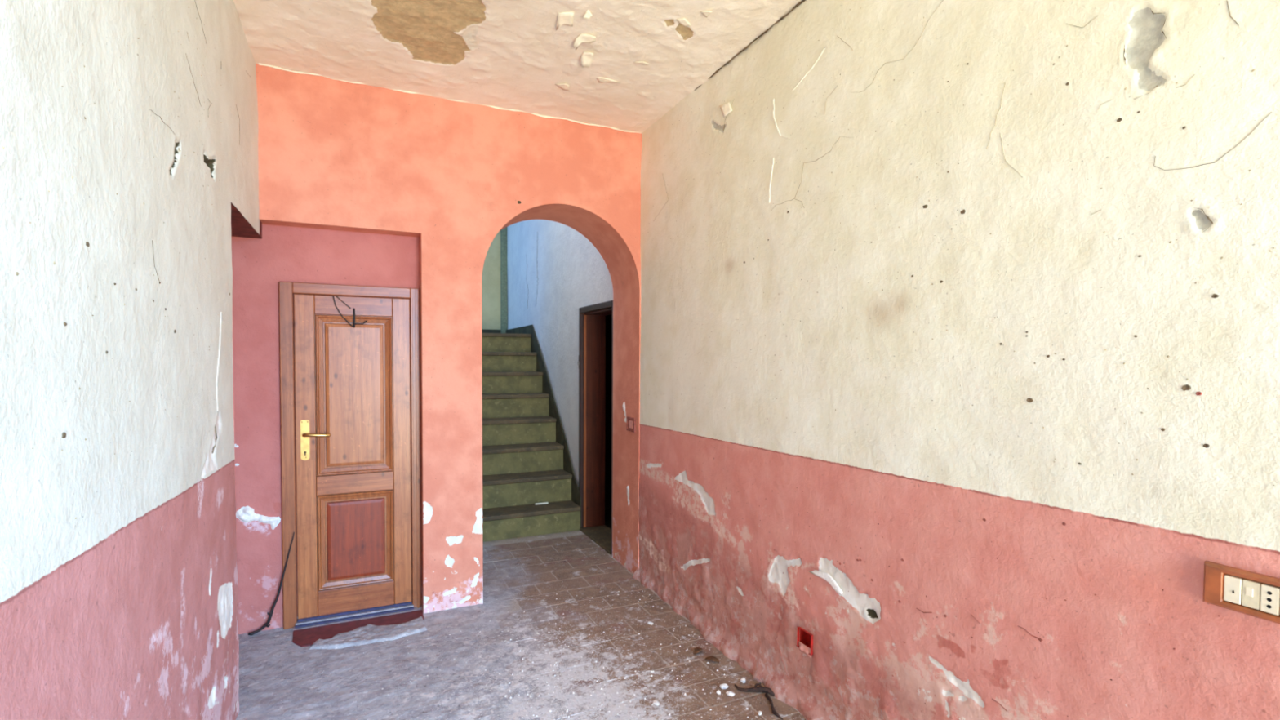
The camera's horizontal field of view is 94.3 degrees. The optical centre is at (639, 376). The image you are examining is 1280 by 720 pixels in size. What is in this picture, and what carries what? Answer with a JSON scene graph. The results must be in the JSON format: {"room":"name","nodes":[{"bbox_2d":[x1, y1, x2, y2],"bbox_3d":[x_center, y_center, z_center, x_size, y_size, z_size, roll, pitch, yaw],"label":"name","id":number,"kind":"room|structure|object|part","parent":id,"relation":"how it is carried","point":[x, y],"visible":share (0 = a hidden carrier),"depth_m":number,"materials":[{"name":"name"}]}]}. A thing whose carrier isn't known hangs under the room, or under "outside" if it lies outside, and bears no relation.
{"room":"abandoned building interior","nodes":[
{"label":"abandoned building interior","id":0,"kind":"room"},
{"bbox_2d":[0,0,262,719],"bbox_3d":[-1.141,-0.040,0.751,0.458,3.064,5.321,-1,2,-25],"label":"wall","id":1,"kind":"structure","parent":0,"point":[129,129],"depth_m":1.35,"materials":[{"name":"paint"}]},
{"bbox_2d":[232,341,239,701],"bbox_3d":[-2.086,0.343,2.797,0.438,2.165,0.840,-1,2,-25],"label":"wall niche","id":2,"kind":"object","parent":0,"point":[233,341],"visible":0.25,"depth_m":2.50,"materials":[{"name":"paint"}]},
{"bbox_2d":[231,222,422,634],"bbox_3d":[-1.886,0.251,3.336,1.252,2.320,0.031,-1,2,-25],"label":"wall","id":3,"kind":"structure","parent":0,"point":[291,254],"depth_m":3.27,"materials":[{"name":"paint"}]},
{"bbox_2d":[279,281,421,631],"bbox_3d":[-1.656,0.443,3.431,0.720,1.932,0.113,-1,2,-25],"label":"door","id":4,"kind":"structure","parent":3,"relation":"in","point":[357,534],"depth_m":3.42,"materials":[{"name":"brown wood"}]},
{"bbox_2d":[248,532,294,635],"bbox_3d":[-2.027,1.139,3.264,0.225,0.544,0.028,-1,2,-25],"label":"cable","id":5,"kind":"object","parent":4,"relation":"attached to","point":[270,614],"visible":1,"depth_m":3.27,"materials":[{"name":"black rubber"}]},
{"bbox_3d":[-1.964,0.445,3.316,0.065,1.932,0.065,-1,2,-25],"label":"frame","id":6,"kind":"part","parent":4,"relation":"part of","materials":[{"name":"brown wood"}]},
{"bbox_3d":[-1.878,0.358,3.327,0.044,0.226,0.006,-1,2,-25],"label":"handle plate","id":7,"kind":"part","parent":4,"relation":"part of","materials":[{"name":"gold metal"}]},
{"bbox_3d":[-1.808,0.329,3.317,0.140,0.024,0.022,-1,2,-25],"label":"handle lever","id":8,"kind":"part","parent":4,"relation":"part of","materials":[{"name":"gold metal"}]},
{"bbox_2d":[332,295,367,327],"bbox_3d":[-1.659,-0.370,3.396,0.179,0.180,0.012,0,2,-24],"label":"wire","id":9,"kind":"object","parent":4,"relation":"hanging from","point":[354,323],"visible":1,"depth_m":3.39,"materials":[{"name":"black metal"}]},
{"bbox_3d":[-1.654,-0.493,3.428,0.608,0.060,0.065,-1,2,-25],"label":"frame","id":10,"kind":"part","parent":4,"relation":"part of","materials":[{"name":"brown wood"}]},
{"bbox_3d":[-1.648,-0.405,3.422,0.403,0.108,0.020,-1,2,-25],"label":"rail","id":11,"kind":"part","parent":4,"relation":"part of","materials":[{"name":"brown wood"}]},
{"bbox_3d":[-1.649,0.108,3.434,0.404,0.918,0.027,-1,2,-25],"label":"panel moulding","id":12,"kind":"part","parent":4,"relation":"part of","materials":[{"name":"brown wood"}]},
{"bbox_3d":[-1.650,0.107,3.437,0.306,0.820,0.017,-1,2,-25],"label":"raised panel","id":13,"kind":"part","parent":4,"relation":"part of","materials":[{"name":"brown wood"}]},
{"bbox_3d":[-1.653,0.620,3.453,0.403,0.107,0.020,-1,2,-25],"label":"rail","id":14,"kind":"part","parent":4,"relation":"part of","materials":[{"name":"brown wood"}]},
{"bbox_3d":[-1.653,0.949,3.459,0.404,0.551,0.027,-1,2,-25],"label":"panel moulding","id":15,"kind":"part","parent":4,"relation":"part of","materials":[{"name":"brown wood"}]},
{"bbox_3d":[-1.654,0.949,3.463,0.306,0.453,0.017,-1,2,-25],"label":"raised panel","id":16,"kind":"part","parent":4,"relation":"part of","materials":[{"name":"brown wood"}]},
{"bbox_3d":[-1.656,1.298,3.474,0.403,0.149,0.020,-1,2,-25],"label":"rail","id":17,"kind":"part","parent":4,"relation":"part of","materials":[{"name":"brown wood"}]},
{"bbox_3d":[-1.361,0.439,3.593,0.047,1.932,0.065,-1,2,-25],"label":"frame","id":18,"kind":"part","parent":4,"relation":"part of","materials":[{"name":"brown wood"}]},
{"bbox_2d":[255,63,641,613],"bbox_3d":[-1.101,-0.137,3.813,2.271,3.074,0.482,-1,2,-25],"label":"wall","id":19,"kind":"structure","parent":0,"point":[451,175],"depth_m":3.55,"materials":[{"name":"paint"}]},
{"bbox_2d":[292,609,424,647],"bbox_3d":[-1.560,1.413,3.307,0.672,0.020,0.245,-1,2,-25],"label":"trim","id":20,"kind":"structure","parent":19,"relation":"attached to","point":[303,637],"depth_m":3.32,"materials":[{"name":"red stone"}]},
{"bbox_2d":[626,416,635,432],"bbox_3d":[-0.063,0.339,4.182,0.015,0.100,0.140,-1,2,-25],"label":"switch box","id":21,"kind":"object","parent":19,"relation":"attached to","point":[630,421],"visible":1,"depth_m":4.17,"materials":[{"name":"plastic"}]},
{"bbox_2d":[481,231,501,333],"bbox_3d":[-2.866,-0.823,7.574,2.326,4.200,0.001,-1,2,-25],"label":"wall","id":22,"kind":"structure","parent":0,"point":[491,280],"depth_m":7.97,"materials":[{"name":"green paint"}]},
{"bbox_2d":[482,328,500,333],"bbox_3d":[-2.880,-0.567,7.565,2.190,0.110,0.020,-1,2,-25],"label":"baseboard","id":23,"kind":"structure","parent":22,"relation":"attached to","point":[484,331],"depth_m":7.96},
{"bbox_2d":[500,226,507,333],"bbox_3d":[-1.832,-1.731,7.993,0.081,2.400,0.050,-1,2,-25],"label":"trim","id":24,"kind":"structure","parent":22,"relation":"attached to","point":[504,233],"depth_m":7.99,"materials":[{"name":"green paint"}]},
{"bbox_2d":[233,0,805,133],"bbox_3d":[0.103,-1.545,1.167,2.270,0.050,5.324,-1,2,-25],"label":"ceiling","id":25,"kind":"structure","parent":0,"point":[616,64],"depth_m":2.90,"materials":[{"name":"paint"}]},
{"bbox_2d":[235,529,805,719],"bbox_3d":[-0.312,1.466,1.699,2.726,0.034,6.860,-1,2,-25],"label":"floor","id":26,"kind":"structure","parent":0,"point":[526,574],"depth_m":2.97,"materials":[{"name":"tile"}]},
{"bbox_2d":[283,583,753,719],"bbox_3d":[-0.488,1.437,2.578,2.039,0.007,2.314,-1,2,-25],"label":"plaster grit","id":27,"kind":"object","parent":26,"relation":"on","point":[624,677],"visible":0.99,"depth_m":2.88,"materials":[{"name":"white paint"}]},
{"bbox_2d":[482,324,581,542],"bbox_3d":[-1.484,0.390,5.899,1.204,1.910,2.065,-1,2,-25],"label":"staircase","id":28,"kind":"structure","parent":26,"relation":"on","point":[530,486],"depth_m":5.62,"materials":[{"name":"green stone"}]},
{"bbox_3d":[-0.945,0.377,6.157,0.009,1.895,2.030,-1,2,-25],"label":"stair skirting","id":29,"kind":"part","parent":28,"relation":"part of","materials":[{"name":"stone"}]},
{"bbox_2d":[653,700,659,705],"bbox_3d":[0.071,1.438,2.612,0.025,0.011,0.037,-1,2,-32],"label":"crumb","id":30,"kind":"object","parent":26,"relation":"on","point":[655,702],"visible":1,"depth_m":2.61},
{"bbox_2d":[693,647,702,654],"bbox_3d":[0.303,1.418,3.070,0.040,0.017,0.070,2,2,37],"label":"dry leaf","id":31,"kind":"object","parent":26,"relation":"on","point":[696,650],"visible":1,"depth_m":3.06,"materials":[{"name":"brown plant"}]},
{"bbox_2d":[705,656,719,662],"bbox_3d":[0.363,1.421,2.976,0.075,0.017,0.043,1,2,27],"label":"dry leaf","id":32,"kind":"object","parent":26,"relation":"on","point":[711,658],"visible":1,"depth_m":2.98,"materials":[{"name":"brown plant"}]},
{"bbox_2d":[719,683,728,688],"bbox_3d":[0.388,1.431,2.739,0.041,0.019,0.030,0,2,-4],"label":"crumb","id":33,"kind":"object","parent":26,"relation":"on","point":[724,686],"visible":1,"depth_m":2.73,"materials":[{"name":"white paint"}]},
{"bbox_2d":[725,691,734,696],"bbox_3d":[0.407,1.433,2.679,0.042,0.020,0.025,1,2,13],"label":"crumb","id":34,"kind":"object","parent":26,"relation":"on","point":[728,693],"visible":1,"depth_m":2.67,"materials":[{"name":"white paint"}]},
{"bbox_2d":[740,677,745,683],"bbox_3d":[0.485,1.430,2.793,0.026,0.019,0.036,1,2,12],"label":"crumb","id":35,"kind":"object","parent":26,"relation":"on","point":[743,679],"visible":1,"depth_m":2.78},
{"bbox_2d":[734,683,782,719],"bbox_3d":[0.562,1.432,2.654,0.117,0.026,0.304,-1,2,-33],"label":"twig","id":36,"kind":"object","parent":26,"relation":"on","point":[758,689],"visible":1,"depth_m":2.70,"materials":[{"name":"brown plant"}]},
{"bbox_2d":[505,219,613,504],"bbox_3d":[-0.726,-0.712,4.234,1.226,4.200,0.001,-1,2,-25],"label":"wall","id":37,"kind":"structure","parent":0,"point":[546,220],"depth_m":4.52,"materials":[{"name":"paint"}]},
{"bbox_2d":[506,219,613,487],"bbox_3d":[-0.989,-0.774,6.274,0.017,4.200,3.931,-1,2,-25],"label":"wall","id":38,"kind":"structure","parent":0,"point":[554,271],"depth_m":5.88,"materials":[{"name":"paint"}]},
{"bbox_2d":[506,326,524,333],"bbox_3d":[-1.580,-0.559,7.538,0.023,0.107,1.055,-1,2,-25],"label":"baseboard","id":39,"kind":"structure","parent":38,"relation":"attached to","point":[521,330],"depth_m":7.41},
{"bbox_2d":[604,314,612,528],"bbox_3d":[0.371,0.070,5.347,1.264,2.620,1.800,-1,2,-25],"label":"wall","id":40,"kind":"structure","parent":0,"point":[608,317],"depth_m":6.03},
{"bbox_2d":[578,300,613,554],"bbox_3d":[-0.269,0.392,4.949,0.244,1.975,0.832,-1,2,-25],"label":"door","id":41,"kind":"structure","parent":40,"relation":"in","point":[592,318],"depth_m":5.26,"materials":[{"name":"brown wood"}]},
{"bbox_3d":[-0.518,0.376,5.270,0.042,1.965,0.040,-1,2,-25],"label":"casing","id":42,"kind":"part","parent":41,"relation":"part of","materials":[{"name":"brown wood"}]},
{"bbox_3d":[-0.277,1.365,4.986,0.244,0.028,0.737,-1,2,-25],"label":"sill","id":43,"kind":"part","parent":41,"relation":"part of","materials":[{"name":"stone"}]},
{"bbox_3d":[-0.352,-0.569,4.888,0.042,0.050,0.737,-1,2,-25],"label":"casing","id":44,"kind":"part","parent":41,"relation":"part of","materials":[{"name":"brown wood"}]},
{"bbox_3d":[-0.191,0.399,4.558,0.042,1.965,0.055,-1,2,-25],"label":"casing","id":45,"kind":"part","parent":41,"relation":"part of","materials":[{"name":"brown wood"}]},
{"bbox_2d":[633,0,1279,719],"bbox_3d":[1.068,-0.059,1.708,0.083,3.064,5.214,-1,2,-25],"label":"wall","id":46,"kind":"structure","parent":0,"point":[959,344],"depth_m":1.84,"materials":[{"name":"paint"}]},
{"bbox_2d":[796,626,813,657],"bbox_3d":[0.724,1.139,2.550,0.061,0.103,0.093,-1,2,-25],"label":"junction box","id":47,"kind":"object","parent":46,"relation":"attached to","point":[804,638],"visible":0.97,"depth_m":2.58,"materials":[{"name":"red plastic"}]},
{"bbox_2d":[1202,560,1279,623],"bbox_3d":[1.292,0.459,1.247,0.023,0.092,0.166,-1,2,-25],"label":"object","id":48,"kind":"object","parent":46,"relation":"attached to","point":[1249,593],"visible":1,"depth_m":1.26,"materials":[{"name":"brown plastic"}]}
]}

